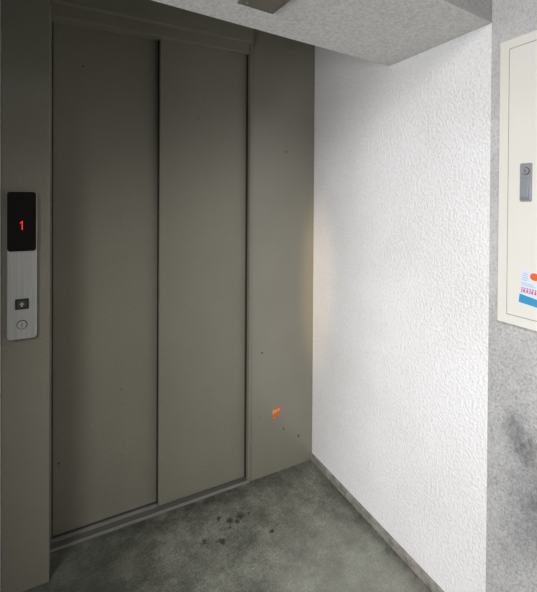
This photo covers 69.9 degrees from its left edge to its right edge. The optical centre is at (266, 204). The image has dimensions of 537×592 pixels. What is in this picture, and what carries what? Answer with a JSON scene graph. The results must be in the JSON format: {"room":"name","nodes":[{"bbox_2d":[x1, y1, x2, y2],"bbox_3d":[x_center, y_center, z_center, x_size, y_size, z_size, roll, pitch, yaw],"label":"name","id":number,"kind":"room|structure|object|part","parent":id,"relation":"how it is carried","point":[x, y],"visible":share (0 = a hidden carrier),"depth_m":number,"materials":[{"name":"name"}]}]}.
{"room":"elevator lobby","nodes":[
{"label":"elevator lobby","id":0,"kind":"room"},
{"bbox_2d":[0,0,1,591],"bbox_3d":[-1.964,0.072,0.917,2.246,2.550,0.284,0,1,-27],"label":"wall","id":1,"kind":"structure","parent":0,"point":[0,0],"depth_m":1.30,"materials":[{"name":"grey paint"}]},
{"bbox_2d":[24,460,431,591],"bbox_3d":[-0.564,1.426,-0.329,3.620,0.120,4.100,0,1,-27],"label":"floor","id":2,"kind":"structure","parent":0,"point":[290,529],"depth_m":1.51,"materials":[{"name":"concrete"}]},
{"bbox_2d":[312,0,536,591],"bbox_3d":[1.140,0.096,0.437,0.152,2.550,3.950,0,1,-27],"label":"wall","id":3,"kind":"structure","parent":0,"point":[402,149],"depth_m":1.38,"materials":[{"name":"white paint"}]},
{"bbox_2d":[152,0,491,65],"bbox_3d":[-0.857,-0.875,0.468,3.434,0.634,0.427,0,1,-32],"label":"ceiling","id":4,"kind":"structure","parent":3,"relation":"attached to","point":[385,32],"depth_m":1.16,"materials":[{"name":"paint"}]},
{"bbox_2d":[238,0,290,13],"bbox_3d":[-0.002,-0.552,1.034,0.115,0.011,0.115,0,1,-32],"label":"cover plate","id":5,"kind":"object","parent":4,"relation":"attached to","point":[269,6],"visible":1,"depth_m":1.05,"materials":[{"name":"silver metal"}]},
{"bbox_2d":[311,453,443,591],"bbox_3d":[0.454,1.339,1.611,0.008,0.036,0.959,0,1,-27],"label":"baseboard","id":6,"kind":"structure","parent":3,"relation":"attached to","point":[430,583],"depth_m":1.57,"materials":[{"name":"grey concrete"}]},
{"bbox_2d":[497,30,536,330],"bbox_3d":[0.821,-0.064,0.863,0.036,0.813,0.601,0,1,-27],"label":"electrical cabinet","id":7,"kind":"object","parent":3,"relation":"attached to","point":[517,222],"visible":1,"depth_m":1.08,"materials":[{"name":"beige metal"}]},
{"bbox_2d":[518,269,536,307],"bbox_3d":[0.721,0.229,1.046,0.001,0.101,0.070,0,1,-27],"label":"sticker","id":8,"kind":"object","parent":7,"relation":"attached to","point":[528,285],"visible":1,"depth_m":1.05,"materials":[{"name":"paper"}]},
{"bbox_3d":[-0.416,0.075,1.845,1.353,2.550,0.030,0,1,-27],"label":"wall","id":9,"kind":"structure","parent":0,"visible":0},
{"bbox_2d":[1,0,314,591],"bbox_3d":[-0.353,0.076,1.720,1.353,2.550,0.250,0,1,-27],"label":"elevator","id":10,"kind":"object","parent":9,"relation":"attached to","point":[166,152],"visible":0.98,"depth_m":1.70,"materials":[{"name":"paint"}]},
{"bbox_2d":[7,191,36,340],"bbox_3d":[-0.841,0.208,1.321,0.087,0.508,0.023,0,1,-27],"label":"panel","id":11,"kind":"object","parent":10,"relation":"attached to","point":[21,205],"visible":1,"depth_m":1.31,"materials":[{"name":"silver metal"}]},
{"bbox_2d":[17,320,26,328],"bbox_3d":[-0.839,0.411,1.317,0.032,0.032,0.004,0,1,-27],"label":"switch","id":12,"kind":"object","parent":11,"relation":"attached to","point":[21,324],"depth_m":1.32,"materials":[{"name":"silver metal"}]},
{"bbox_3d":[-0.677,0.286,1.647,0.467,2.112,0.020,0,1,-27],"label":"door panel","id":13,"kind":"part","parent":10,"relation":"part of","materials":[{"name":"paint"}]},
{"bbox_3d":[-0.483,1.347,1.718,0.838,0.006,0.091,0,1,-27],"label":"door sill","id":14,"kind":"part","parent":10,"relation":"part of","materials":[{"name":"metal"}]},
{"bbox_3d":[-0.444,-0.987,1.652,0.840,0.425,0.028,0,1,-27],"label":"header casing","id":15,"kind":"part","parent":10,"relation":"part of","materials":[{"name":"paint"}]},
{"bbox_3d":[-0.284,0.287,1.810,0.442,2.112,0.020,0,1,-27],"label":"door panel","id":16,"kind":"part","parent":10,"relation":"part of","materials":[{"name":"paint"}]},
{"bbox_2d":[271,406,279,418],"bbox_3d":[0.045,1.046,1.938,0.050,0.058,0.001,0,1,-27],"label":"sticker remnant","id":17,"kind":"object","parent":10,"relation":"attached to","point":[276,410],"visible":1,"depth_m":1.94,"materials":[{"name":"orange paper"}]}
]}

